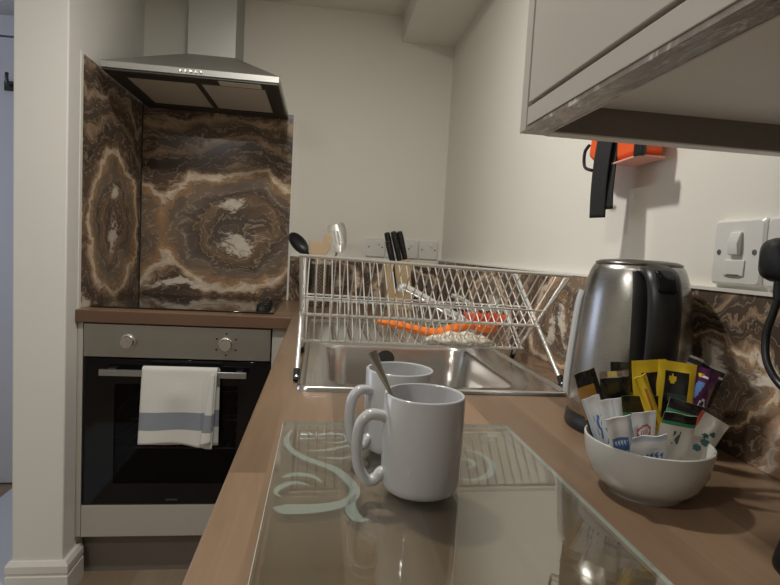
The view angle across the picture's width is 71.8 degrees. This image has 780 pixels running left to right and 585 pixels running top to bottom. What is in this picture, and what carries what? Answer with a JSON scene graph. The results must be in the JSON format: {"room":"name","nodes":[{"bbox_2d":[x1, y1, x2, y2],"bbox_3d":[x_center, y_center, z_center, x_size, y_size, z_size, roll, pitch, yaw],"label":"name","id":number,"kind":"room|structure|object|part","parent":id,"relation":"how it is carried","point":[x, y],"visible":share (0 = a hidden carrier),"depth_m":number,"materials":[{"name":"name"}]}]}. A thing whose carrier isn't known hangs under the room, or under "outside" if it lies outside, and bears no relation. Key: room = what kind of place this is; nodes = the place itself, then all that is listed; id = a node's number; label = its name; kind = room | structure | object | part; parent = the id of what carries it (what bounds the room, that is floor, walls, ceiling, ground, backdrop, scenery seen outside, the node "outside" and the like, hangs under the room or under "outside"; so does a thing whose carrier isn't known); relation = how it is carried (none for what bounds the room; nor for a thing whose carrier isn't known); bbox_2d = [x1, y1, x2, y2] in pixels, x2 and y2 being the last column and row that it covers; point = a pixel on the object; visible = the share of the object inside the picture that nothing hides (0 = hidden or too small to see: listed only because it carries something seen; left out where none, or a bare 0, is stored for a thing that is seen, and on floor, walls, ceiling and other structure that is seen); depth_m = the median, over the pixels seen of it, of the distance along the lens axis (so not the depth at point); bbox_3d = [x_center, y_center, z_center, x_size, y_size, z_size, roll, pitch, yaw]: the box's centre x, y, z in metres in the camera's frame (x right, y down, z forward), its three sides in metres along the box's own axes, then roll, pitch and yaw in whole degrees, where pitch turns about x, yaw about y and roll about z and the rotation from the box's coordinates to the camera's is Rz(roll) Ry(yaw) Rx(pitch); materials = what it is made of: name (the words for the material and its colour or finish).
{"room":"kitchen","nodes":[
{"label":"kitchen","id":0,"kind":"room"},
{"bbox_2d":[0,0,13,15],"bbox_3d":[-1.860,-0.226,2.439,1.542,2.172,0.100,3,4,-8],"label":"wall","id":1,"kind":"structure","parent":0,"point":[6,6],"depth_m":2.33,"materials":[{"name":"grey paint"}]},
{"bbox_2d":[0,14,13,482],"bbox_3d":[-1.810,-0.162,2.339,0.980,2.055,0.118,3,4,-8],"label":"door","id":2,"kind":"structure","parent":1,"relation":"in","point":[6,21],"depth_m":2.37,"materials":[{"name":"grey paint"}]},
{"bbox_3d":[-1.815,-0.165,2.373,0.980,2.055,0.049,3,4,-8],"label":"frame","id":3,"kind":"part","parent":2,"relation":"part of","materials":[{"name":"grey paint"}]},
{"bbox_2d":[12,0,144,560],"bbox_3d":[-1.110,-0.155,2.052,0.151,2.172,0.868,3,4,-8],"label":"wall","id":4,"kind":"structure","parent":0,"point":[50,36],"depth_m":1.64,"materials":[{"name":"paint"}]},
{"bbox_2d":[4,542,83,584],"bbox_3d":[-1.162,0.868,2.116,0.184,0.120,0.873,3,4,-8],"label":"baseboard","id":5,"kind":"structure","parent":4,"relation":"attached to","point":[69,570],"depth_m":1.69,"materials":[{"name":"white paint"}]},
{"bbox_2d":[78,51,141,308],"bbox_3d":[-1.012,-0.371,1.979,0.003,0.803,0.574,3,4,-8],"label":"backsplash","id":6,"kind":"structure","parent":4,"relation":"attached to","point":[110,115],"depth_m":1.91,"materials":[{"name":"brown stone"}]},
{"bbox_2d":[0,483,187,584],"bbox_3d":[-0.996,1.105,0.433,3.050,0.095,5.100,3,4,-8],"label":"floor","id":7,"kind":"structure","parent":0,"point":[169,576],"depth_m":1.85,"materials":[{"name":"brown wood"}]},
{"bbox_2d":[75,322,286,570],"bbox_3d":[-0.691,0.519,2.088,0.747,0.870,0.572,3,4,-8],"label":"housing","id":8,"kind":"object","parent":7,"relation":"on","point":[117,537],"visible":0.36,"depth_m":1.82,"materials":[{"name":"grey"}]},
{"bbox_3d":[-1.048,0.427,2.035,0.017,0.716,0.570,3,4,-8],"label":"panel","id":9,"kind":"part","parent":8,"relation":"part of","materials":[{"name":"grey"}]},
{"bbox_3d":[-0.696,0.768,1.827,0.654,0.108,0.018,3,4,-8],"label":"drawer","id":10,"kind":"part","parent":8,"relation":"part of","materials":[{"name":"grey wood"}]},
{"bbox_2d":[81,322,272,503],"bbox_3d":[-0.737,0.391,2.027,0.589,0.600,0.580,3,4,-8],"label":"oven","id":11,"kind":"object","parent":8,"relation":"in","point":[116,469],"visible":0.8,"depth_m":1.79,"materials":[{"name":"black glass"}]},
{"bbox_3d":[-0.847,0.160,1.736,0.049,0.049,0.026,3,4,-8],"label":"knob","id":12,"kind":"part","parent":11,"relation":"part of","materials":[{"name":"metal"}]},
{"bbox_3d":[-0.697,0.261,1.752,0.454,0.020,0.048,3,4,-8],"label":"handle","id":13,"kind":"part","parent":11,"relation":"part of","materials":[{"name":"silver metal"}]},
{"bbox_2d":[116,414,236,448],"bbox_3d":[-0.751,0.531,2.091,0.526,0.012,0.412,3,4,-8],"label":"shelf","id":14,"kind":"object","parent":11,"relation":"attached to","point":[124,429],"depth_m":2.02,"materials":[{"name":"silver metal"}]},
{"bbox_2d":[116,391,237,420],"bbox_3d":[-0.745,0.429,2.083,0.526,0.012,0.412,3,4,-8],"label":"shelf","id":15,"kind":"object","parent":11,"relation":"attached to","point":[133,396],"depth_m":2.05,"materials":[{"name":"silver metal"}]},
{"bbox_3d":[-0.694,0.164,1.780,0.589,0.108,0.021,3,4,-8],"label":"control panel","id":16,"kind":"part","parent":11,"relation":"part of","materials":[{"name":"metal"}]},
{"bbox_2d":[137,366,219,448],"bbox_3d":[-0.678,0.372,1.735,0.236,0.266,0.076,3,4,-5],"label":"tea towel","id":17,"kind":"object","parent":11,"relation":"hanging from","point":[179,405],"visible":1,"depth_m":1.72,"materials":[{"name":"fabric"}]},
{"bbox_3d":[-0.542,0.174,1.776,0.049,0.049,0.026,3,4,-8],"label":"knob","id":18,"kind":"part","parent":11,"relation":"part of","materials":[{"name":"metal"}]},
{"bbox_2d":[144,0,453,262],"bbox_3d":[-0.423,-0.145,2.428,1.308,2.172,0.100,3,4,-8],"label":"wall","id":19,"kind":"structure","parent":0,"point":[371,107],"depth_m":2.36,"materials":[{"name":"paint"}]},
{"bbox_2d":[100,0,287,118],"bbox_3d":[-0.679,-0.975,2.021,0.575,0.484,0.504,3,4,-8],"label":"hood","id":20,"kind":"object","parent":19,"relation":"attached to","point":[213,76],"visible":1,"depth_m":2.02,"materials":[{"name":"metal"}]},
{"bbox_3d":[-0.692,-0.740,2.036,0.567,0.007,0.482,3,4,-8],"label":"filter frame","id":21,"kind":"part","parent":20,"relation":"part of","materials":[{"name":"grey metal"}]},
{"bbox_2d":[138,103,295,299],"bbox_3d":[-0.738,-0.382,2.310,0.628,0.806,0.013,3,4,-8],"label":"backsplash","id":22,"kind":"structure","parent":19,"relation":"attached to","point":[216,194],"depth_m":2.31,"materials":[{"name":"brown stone"}]},
{"bbox_2d":[288,255,437,302],"bbox_3d":[-0.114,-0.050,2.417,0.665,0.198,0.014,3,4,-8],"label":"upstand","id":23,"kind":"object","parent":19,"relation":"attached to","point":[294,259],"visible":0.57,"depth_m":2.41,"materials":[{"name":"brown stone"}]},
{"bbox_2d":[365,237,384,256],"bbox_3d":[-0.065,-0.203,2.410,0.086,0.086,0.015,3,4,-8],"label":"wall socket","id":24,"kind":"object","parent":19,"relation":"attached to","point":[375,247],"visible":0.98,"depth_m":2.41,"materials":[{"name":"white plastic"}]},
{"bbox_2d":[385,238,418,258],"bbox_3d":[0.055,-0.198,2.426,0.146,0.086,0.015,3,4,-8],"label":"wall socket","id":25,"kind":"object","parent":19,"relation":"attached to","point":[411,246],"visible":0.54,"depth_m":2.43,"materials":[{"name":"white plastic"}]},
{"bbox_2d":[418,240,437,259],"bbox_3d":[0.174,-0.192,2.442,0.086,0.086,0.015,3,4,-8],"label":"wall socket","id":26,"kind":"object","parent":19,"relation":"attached to","point":[428,250],"visible":1,"depth_m":2.44,"materials":[{"name":"white plastic"}]},
{"bbox_2d":[260,0,408,16],"bbox_3d":[-0.870,-1.149,0.265,3.050,0.100,5.100,3,4,-8],"label":"ceiling","id":27,"kind":"structure","parent":0,"point":[385,7],"depth_m":2.27,"materials":[{"name":"white paint"}]},
{"bbox_2d":[441,0,779,292],"bbox_3d":[0.553,0.065,0.345,0.100,2.172,4.500,3,4,-8],"label":"wall","id":28,"kind":"structure","parent":0,"point":[513,198],"depth_m":1.32,"materials":[{"name":"paint"}]},
{"bbox_2d":[402,0,484,46],"bbox_3d":[0.451,-0.967,0.197,0.235,0.106,4.400,3,4,-8],"label":"ceiling","id":29,"kind":"structure","parent":28,"relation":"attached to","point":[429,22],"depth_m":2.14,"materials":[{"name":"paint"}]},
{"bbox_2d":[436,260,779,478],"bbox_3d":[0.435,0.095,0.792,0.014,0.212,3.390,3,4,-8],"label":"upstand","id":30,"kind":"object","parent":28,"relation":"attached to","point":[728,323],"visible":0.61,"depth_m":0.71,"materials":[{"name":"brown stone"}]},
{"bbox_2d":[582,140,665,217],"bbox_3d":[0.404,-0.229,0.938,0.066,0.201,0.197,3,4,-8],"label":"pouch","id":31,"kind":"object","parent":28,"relation":"hanging from","point":[606,156],"visible":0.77,"depth_m":0.93,"materials":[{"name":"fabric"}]},
{"bbox_2d":[520,0,779,156],"bbox_3d":[0.423,-0.486,-0.133,0.330,0.755,1.478,3,4,-8],"label":"upper cabinet","id":32,"kind":"object","parent":28,"relation":"attached to","point":[687,74],"visible":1,"depth_m":0.49,"materials":[{"name":"grey wood"}]},
{"bbox_3d":[0.331,-0.545,0.589,0.330,0.754,0.018,3,4,-8],"label":"panel","id":33,"kind":"part","parent":32,"relation":"part of","materials":[{"name":"grey wood"}]},
{"bbox_3d":[0.217,-0.538,0.256,0.018,0.721,0.606,3,4,-8],"label":"door","id":34,"kind":"part","parent":32,"relation":"part of","materials":[{"name":"grey"}]},
{"bbox_3d":[0.250,-0.131,-0.136,0.018,0.020,1.458,3,4,-8],"label":"rail","id":35,"kind":"part","parent":32,"relation":"part of","materials":[{"name":"grey"}]},
{"bbox_3d":[0.417,-0.148,-0.116,0.301,0.016,1.458,3,4,-8],"label":"panel","id":36,"kind":"part","parent":32,"relation":"part of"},
{"bbox_2d":[711,218,770,286],"bbox_3d":[0.452,-0.052,0.703,0.017,0.086,0.086,3,4,-8],"label":"switch","id":37,"kind":"object","parent":28,"relation":"attached to","point":[738,243],"visible":1,"depth_m":0.69,"materials":[{"name":"white plastic"}]},
{"bbox_2d":[758,238,779,574],"bbox_3d":[0.379,0.082,0.487,0.127,0.276,0.330,4,4,8],"label":"plug","id":38,"kind":"object","parent":28,"relation":"attached to","point":[769,254],"visible":1,"depth_m":0.61,"materials":[{"name":"black plastic"}]},
{"bbox_2d":[763,217,779,288],"bbox_3d":[0.468,-0.043,0.585,0.015,0.086,0.148,3,4,-8],"label":"wall socket","id":39,"kind":"object","parent":28,"relation":"attached to","point":[774,226],"visible":0.35,"depth_m":0.65,"materials":[{"name":"white plastic"}]},
{"bbox_3d":[0.133,0.686,0.473,0.603,0.869,2.720,3,4,-8],"label":"base cabinet","id":40,"kind":"object","parent":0,"visible":0},
{"bbox_2d":[75,300,779,584],"bbox_3d":[-0.212,0.192,0.712,1.308,0.040,3.400,3,4,-8],"label":"countertop","id":41,"kind":"structure","parent":40,"relation":"on","point":[520,524],"depth_m":0.50,"materials":[{"name":"brown wood"}]},
{"bbox_2d":[90,293,282,313],"bbox_3d":[-0.726,0.025,2.059,0.595,0.034,0.490,3,4,-8],"label":"cooktop","id":42,"kind":"object","parent":41,"relation":"in","point":[141,300],"visible":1,"depth_m":1.97,"materials":[{"name":"black glass"}]},
{"bbox_3d":[-0.451,0.050,1.899,0.042,0.028,0.042,3,4,-8],"label":"knob","id":43,"kind":"part","parent":42,"relation":"part of","materials":[{"name":"black plastic"}]},
{"bbox_3d":[-0.460,0.044,1.963,0.042,0.028,0.042,3,4,-8],"label":"knob","id":44,"kind":"part","parent":42,"relation":"part of","materials":[{"name":"black plastic"}]},
{"bbox_2d":[307,263,329,306],"bbox_3d":[-0.295,-0.031,2.196,0.095,0.172,0.095,3,4,-8],"label":"pot","id":45,"kind":"object","parent":41,"relation":"on","point":[320,267],"visible":0.75,"depth_m":2.15,"materials":[{"name":"metal"}]},
{"bbox_2d":[288,232,311,263],"bbox_3d":[-0.344,-0.099,2.184,0.143,0.284,0.036,3,4,-8],"label":"ladle","id":46,"kind":"object","parent":45,"relation":"in","point":[297,241],"visible":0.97,"depth_m":2.18,"materials":[{"name":"black plastic"}]},
{"bbox_2d":[288,232,308,253],"bbox_3d":[-0.368,-0.198,2.172,0.083,0.086,0.036,3,4,-8],"label":"bowl","id":47,"kind":"object","parent":46,"relation":"on","point":[296,240],"depth_m":2.18,"materials":[{"name":"black plastic"}]},
{"bbox_2d":[309,232,331,263],"bbox_3d":[-0.286,-0.099,2.177,0.090,0.296,0.016,3,4,-8],"label":"wooden spatula","id":48,"kind":"object","parent":45,"relation":"in","point":[316,248],"visible":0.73,"depth_m":2.16,"materials":[{"name":"brown wood"}]},
{"bbox_2d":[327,222,346,264],"bbox_3d":[-0.241,-0.118,2.194,0.132,0.336,0.048,5,5,24],"label":"slotted turner","id":49,"kind":"object","parent":45,"relation":"in","point":[337,248],"visible":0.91,"depth_m":2.18,"materials":[{"name":"silver metal"}]},
{"bbox_3d":[-0.215,-0.223,2.178,0.084,0.121,0.041,3,4,-8],"label":"blade","id":50,"kind":"part","parent":49,"relation":"part of","materials":[{"name":"silver metal"}]},
{"bbox_2d":[383,259,412,310],"bbox_3d":[0.033,-0.036,2.248,0.120,0.211,0.110,3,4,-8],"label":"knife block","id":51,"kind":"object","parent":41,"relation":"on","point":[391,294],"visible":0.53,"depth_m":2.19,"materials":[{"name":"brown wood"}]},
{"bbox_2d":[384,232,394,260],"bbox_3d":[0.000,-0.188,2.240,0.054,0.125,0.029,3,4,-8],"label":"kitchen knife","id":52,"kind":"object","parent":51,"relation":"in","point":[387,235],"visible":0.51,"depth_m":2.23,"materials":[{"name":"black plastic"}]},
{"bbox_2d":[385,241,396,288],"bbox_3d":[0.006,-0.104,2.172,0.061,0.206,0.024,3,4,-8],"label":"kitchen knife","id":53,"kind":"object","parent":51,"relation":"in","point":[388,244],"visible":0.91,"depth_m":2.16,"materials":[{"name":"black plastic"}]},
{"bbox_3d":[0.000,-0.158,2.167,0.043,0.098,0.023,3,4,-8],"label":"handle","id":54,"kind":"part","parent":53,"relation":"part of","materials":[{"name":"black plastic"}]},
{"bbox_3d":[0.018,-0.056,2.178,0.032,0.110,0.002,3,4,-8],"label":"blade","id":55,"kind":"part","parent":53,"relation":"part of","materials":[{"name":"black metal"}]},
{"bbox_2d":[391,231,401,260],"bbox_3d":[0.026,-0.192,2.228,0.054,0.124,0.029,3,4,-8],"label":"kitchen knife","id":56,"kind":"object","parent":51,"relation":"in","point":[394,236],"visible":0.98,"depth_m":2.22,"materials":[{"name":"black plastic"}]},
{"bbox_2d":[397,231,407,259],"bbox_3d":[0.051,-0.195,2.241,0.054,0.120,0.030,3,4,-8],"label":"kitchen knife","id":57,"kind":"object","parent":51,"relation":"in","point":[399,233],"visible":0.96,"depth_m":2.23,"materials":[{"name":"black plastic"}]},
{"bbox_2d":[296,319,566,396],"bbox_3d":[0.026,0.211,1.351,0.484,0.163,0.871,3,4,-8],"label":"sink","id":58,"kind":"object","parent":41,"relation":"in","point":[324,367],"visible":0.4,"depth_m":1.32,"materials":[{"name":"metal"}]},
{"bbox_2d":[326,345,511,387],"bbox_3d":[0.036,0.229,1.161,0.348,0.156,0.398,3,4,-8],"label":"basin","id":59,"kind":"object","parent":58,"relation":"in","point":[346,365],"depth_m":1.34,"materials":[{"name":"grey metal"}]},
{"bbox_2d":[293,254,572,386],"bbox_3d":[0.064,0.044,1.124,0.502,0.225,0.329,3,4,-8],"label":"dish rack","id":60,"kind":"object","parent":58,"relation":"on","point":[303,282],"visible":0.94,"depth_m":1.10,"materials":[{"name":"silver metal"}]},
{"bbox_3d":[-0.176,0.034,1.077,0.008,0.215,0.294,3,4,-8],"label":"leg","id":61,"kind":"part","parent":60,"relation":"part of","materials":[{"name":"silver metal"}]},
{"bbox_3d":[-0.175,0.032,1.070,0.008,0.220,0.272,3,4,-8],"label":"leg","id":62,"kind":"part","parent":60,"relation":"part of","materials":[{"name":"silver metal"}]},
{"bbox_3d":[0.044,0.030,1.283,0.498,0.013,0.006,3,4,-8],"label":"rail","id":63,"kind":"part","parent":60,"relation":"part of","materials":[{"name":"silver metal"}]},
{"bbox_2d":[306,300,517,346],"bbox_3d":[0.049,0.071,1.232,0.476,0.082,0.110,3,4,-8],"label":"basket","id":64,"kind":"object","parent":60,"relation":"on","point":[414,343],"depth_m":1.20,"materials":[{"name":"silver metal"}]},
{"bbox_3d":[0.053,0.114,1.182,0.498,0.008,0.006,3,4,-8],"label":"rail","id":65,"kind":"part","parent":60,"relation":"part of","materials":[{"name":"silver metal"}]},
{"bbox_3d":[0.067,0.056,1.097,0.498,0.012,0.006,3,4,-8],"label":"rail","id":66,"kind":"part","parent":60,"relation":"part of","materials":[{"name":"silver metal"}]},
{"bbox_2d":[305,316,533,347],"bbox_3d":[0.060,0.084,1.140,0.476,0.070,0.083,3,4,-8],"label":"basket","id":67,"kind":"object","parent":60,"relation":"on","point":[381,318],"depth_m":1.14,"materials":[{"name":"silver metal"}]},
{"bbox_2d":[306,258,533,323],"bbox_3d":[0.060,-0.006,1.171,0.476,0.119,0.159,3,4,-8],"label":"basket","id":68,"kind":"object","parent":60,"relation":"on","point":[523,292],"depth_m":1.14,"materials":[{"name":"silver metal"}]},
{"bbox_2d":[305,258,564,325],"bbox_3d":[0.079,0.003,1.030,0.476,0.124,0.130,3,4,-8],"label":"basket","id":69,"kind":"object","parent":60,"relation":"on","point":[561,286],"depth_m":1.03,"materials":[{"name":"silver metal"}]},
{"bbox_3d":[0.090,-0.047,0.962,0.498,0.018,0.006,3,4,-8],"label":"rail","id":70,"kind":"part","parent":60,"relation":"part of","materials":[{"name":"silver metal"}]},
{"bbox_2d":[376,311,508,335],"bbox_3d":[0.117,0.071,1.225,0.300,0.058,0.091,3,4,-8],"label":"dish brush","id":71,"kind":"object","parent":60,"relation":"in","point":[393,323],"visible":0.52,"depth_m":1.20,"materials":[{"name":"orange plastic"}]},
{"bbox_3d":[0.101,0.080,1.210,0.265,0.040,0.038,3,4,-8],"label":"handle","id":72,"kind":"part","parent":71,"relation":"part of","materials":[{"name":"orange plastic"}]},
{"bbox_2d":[425,331,493,344],"bbox_3d":[0.155,0.100,1.187,0.151,0.029,0.075,3,4,-8],"label":"cloth","id":73,"kind":"object","parent":60,"relation":"in","point":[459,339],"visible":0.87,"depth_m":1.16,"materials":[{"name":"white fabric"}]},
{"bbox_3d":[0.309,0.062,1.141,0.008,0.204,0.294,3,4,-8],"label":"leg","id":74,"kind":"part","parent":60,"relation":"part of","materials":[{"name":"silver metal"}]},
{"bbox_3d":[0.310,0.060,1.134,0.008,0.209,0.272,3,4,-8],"label":"leg","id":75,"kind":"part","parent":60,"relation":"part of","materials":[{"name":"silver metal"}]},
{"bbox_2d":[397,283,479,343],"bbox_3d":[0.134,0.056,1.454,0.240,0.153,0.054,3,4,-8],"label":"mixer tap","id":76,"kind":"object","parent":41,"relation":"on","point":[460,298],"visible":0.36,"depth_m":1.44,"materials":[{"name":"silver metal"}]},
{"bbox_3d":[0.120,0.031,1.450,0.209,0.105,0.026,3,4,-8],"label":"spout","id":77,"kind":"part","parent":76,"relation":"part of","materials":[{"name":"silver metal"}]},
{"bbox_3d":[0.200,0.029,1.460,0.072,0.051,0.019,3,4,-8],"label":"lever","id":78,"kind":"part","parent":76,"relation":"part of","materials":[{"name":"silver metal"}]},
{"bbox_2d":[248,422,673,584],"bbox_3d":[0.035,0.194,0.512,0.297,0.012,0.402,3,4,-8],"label":"chopping board","id":79,"kind":"object","parent":41,"relation":"on","point":[352,512],"visible":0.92,"depth_m":0.53,"materials":[{"name":"clear glass"}]},
{"bbox_2d":[344,361,433,454],"bbox_3d":[-0.003,0.132,0.618,0.101,0.092,0.077,3,4,-8],"label":"mug","id":80,"kind":"object","parent":79,"relation":"on","point":[396,373],"visible":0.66,"depth_m":0.59,"materials":[{"name":"grey ceramic"}]},
{"bbox_3d":[-0.035,0.138,0.591,0.034,0.074,0.013,0,5,-33],"label":"handle","id":81,"kind":"part","parent":80,"relation":"part of","materials":[{"name":"grey ceramic"}]},
{"bbox_2d":[351,383,465,501],"bbox_3d":[0.020,0.140,0.520,0.099,0.092,0.077,4,4,17],"label":"mug","id":82,"kind":"object","parent":79,"relation":"on","point":[423,424],"visible":1,"depth_m":0.49,"materials":[{"name":"grey ceramic"}]},
{"bbox_3d":[-0.020,0.145,0.505,0.034,0.074,0.013,2,4,-13],"label":"handle","id":83,"kind":"part","parent":82,"relation":"part of","materials":[{"name":"grey ceramic"}]},
{"bbox_2d":[366,350,393,396],"bbox_3d":[0.011,0.117,0.504,0.074,0.122,0.013,4,4,9],"label":"teaspoon","id":84,"kind":"object","parent":82,"relation":"in","point":[373,356],"visible":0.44,"depth_m":0.51,"materials":[{"name":"silver metal"}]},
{"bbox_2d":[563,259,692,433],"bbox_3d":[0.340,0.075,0.767,0.167,0.244,0.187,7,6,43],"label":"kettle","id":85,"kind":"object","parent":41,"relation":"on","point":[626,310],"visible":0.65,"depth_m":0.71,"materials":[{"name":"silver metal"}]},
{"bbox_3d":[0.339,0.063,0.701,0.054,0.179,0.027,4,4,6],"label":"handle mount","id":86,"kind":"part","parent":85,"relation":"part of","materials":[{"name":"black plastic"}]},
{"bbox_3d":[0.353,-0.043,0.766,0.115,0.008,0.115,3,4,-8],"label":"lid","id":87,"kind":"part","parent":85,"relation":"part of","materials":[{"name":"grey metal"}]},
{"bbox_3d":[0.338,0.065,0.688,0.043,0.201,0.070,4,4,6],"label":"handle","id":88,"kind":"part","parent":85,"relation":"part of","materials":[{"name":"black plastic"}]},
{"bbox_2d":[584,425,716,506],"bbox_3d":[0.268,0.180,0.566,0.125,0.057,0.125,3,4,-8],"label":"bowl","id":89,"kind":"object","parent":41,"relation":"on","point":[646,480],"visible":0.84,"depth_m":0.52,"materials":[{"name":"grey ceramic"}]},
{"bbox_2d":[574,367,603,437],"bbox_3d":[0.222,0.137,0.580,0.055,0.110,0.018,4,4,15],"label":"sachet","id":90,"kind":"object","parent":89,"relation":"in","point":[587,383],"visible":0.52,"depth_m":0.58,"materials":[{"name":"black paper"}]},
{"bbox_2d":[581,394,604,443],"bbox_3d":[0.221,0.150,0.566,0.047,0.086,0.010,3,4,0],"label":"sachet","id":91,"kind":"object","parent":89,"relation":"in","point":[591,405],"visible":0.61,"depth_m":0.56,"materials":[{"name":"white paper"}]},
{"bbox_2d":[599,398,622,445],"bbox_3d":[0.230,0.150,0.554,0.038,0.087,0.011,3,4,1],"label":"sachet","id":92,"kind":"object","parent":89,"relation":"in","point":[609,408],"visible":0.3,"depth_m":0.55,"materials":[{"name":"white paper"}]},
{"bbox_2d":[599,370,630,398],"bbox_3d":[0.245,0.138,0.586,0.040,0.106,0.017,2,4,-10],"label":"sachet","id":93,"kind":"object","parent":89,"relation":"in","point":[613,384],"visible":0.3,"depth_m":0.58,"materials":[{"name":"black paper"}]},
{"bbox_2d":[605,414,633,451],"bbox_3d":[0.231,0.156,0.534,0.047,0.079,0.017,0,5,-37],"label":"sachet","id":94,"kind":"object","parent":89,"relation":"in","point":[620,429],"visible":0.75,"depth_m":0.53,"materials":[{"name":"white paper"}]},
{"bbox_2d":[610,362,633,395],"bbox_3d":[0.261,0.134,0.604,0.032,0.112,0.023,4,4,8],"label":"sachet","id":95,"kind":"object","parent":89,"relation":"in","point":[614,366],"visible":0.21,"depth_m":0.61,"materials":[{"name":"black paper"}]},
{"bbox_2d":[621,396,657,415],"bbox_3d":[0.263,0.151,0.572,0.043,0.083,0.010,3,4,-2],"label":"sachet","id":96,"kind":"object","parent":89,"relation":"in","point":[630,404],"visible":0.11,"depth_m":0.57,"materials":[{"name":"black paper"}]},
{"bbox_2d":[631,411,655,436],"bbox_3d":[0.251,0.155,0.540,0.031,0.079,0.014,3,4,-8],"label":"sachet","id":97,"kind":"object","parent":89,"relation":"in","point":[643,423],"visible":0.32,"depth_m":0.53,"materials":[{"name":"white paper"}]},
{"bbox_2d":[634,373,661,435],"bbox_3d":[0.273,0.139,0.552,0.060,0.114,0.009,3,4,-8],"label":"sachet","id":98,"kind":"object","parent":89,"relation":"in","point":[642,383],"visible":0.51,"depth_m":0.55,"materials":[{"name":"yellow paper"}]},
{"bbox_2d":[630,434,667,458],"bbox_3d":[0.249,0.165,0.526,0.037,0.063,0.022,3,4,2],"label":"sachet","id":99,"kind":"object","parent":89,"relation":"in","point":[651,446],"visible":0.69,"depth_m":0.52,"materials":[{"name":"white paper"}]},
{"bbox_2d":[632,359,665,395],"bbox_3d":[0.286,0.133,0.593,0.043,0.120,0.019,3,4,-7],"label":"sachet","id":100,"kind":"object","parent":89,"relation":"in","point":[639,367],"visible":0.3,"depth_m":0.59,"materials":[{"name":"yellow paper"}]},
{"bbox_2d":[656,359,696,417],"bbox_3d":[0.311,0.135,0.589,0.043,0.120,0.021,4,4,9],"label":"sachet","id":101,"kind":"object","parent":89,"relation":"in","point":[676,380],"visible":0.44,"depth_m":0.59,"materials":[{"name":"yellow paper"}]},
{"bbox_2d":[657,411,696,459],"bbox_3d":[0.286,0.158,0.544,0.036,0.078,0.014,4,4,5],"label":"sachet","id":102,"kind":"object","parent":89,"relation":"in","point":[680,428],"visible":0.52,"depth_m":0.54,"materials":[{"name":"beige paper"}]},
{"bbox_2d":[666,397,709,416],"bbox_3d":[0.308,0.155,0.569,0.051,0.086,0.012,4,4,10],"label":"sachet","id":103,"kind":"object","parent":89,"relation":"in","point":[674,405],"visible":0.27,"depth_m":0.57,"materials":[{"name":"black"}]},
{"bbox_2d":[693,363,718,407],"bbox_3d":[0.325,0.139,0.590,0.075,0.119,0.020,1,5,-29],"label":"sachet","id":104,"kind":"object","parent":89,"relation":"in","point":[704,385],"visible":0.27,"depth_m":0.59,"materials":[{"name":"purple"}]},
{"bbox_2d":[684,410,728,460],"bbox_3d":[0.320,0.162,0.562,0.059,0.079,0.010,4,4,10],"label":"sachet","id":105,"kind":"object","parent":89,"relation":"in","point":[709,429],"visible":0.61,"depth_m":0.56,"materials":[{"name":"beige paper"}]},
{"bbox_2d":[687,355,725,408],"bbox_3d":[0.329,0.136,0.603,0.098,0.126,0.030,1,5,-31],"label":"sachet","id":106,"kind":"object","parent":89,"relation":"in","point":[692,359],"visible":0.23,"depth_m":0.61,"materials":[{"name":"black"}]}
]}

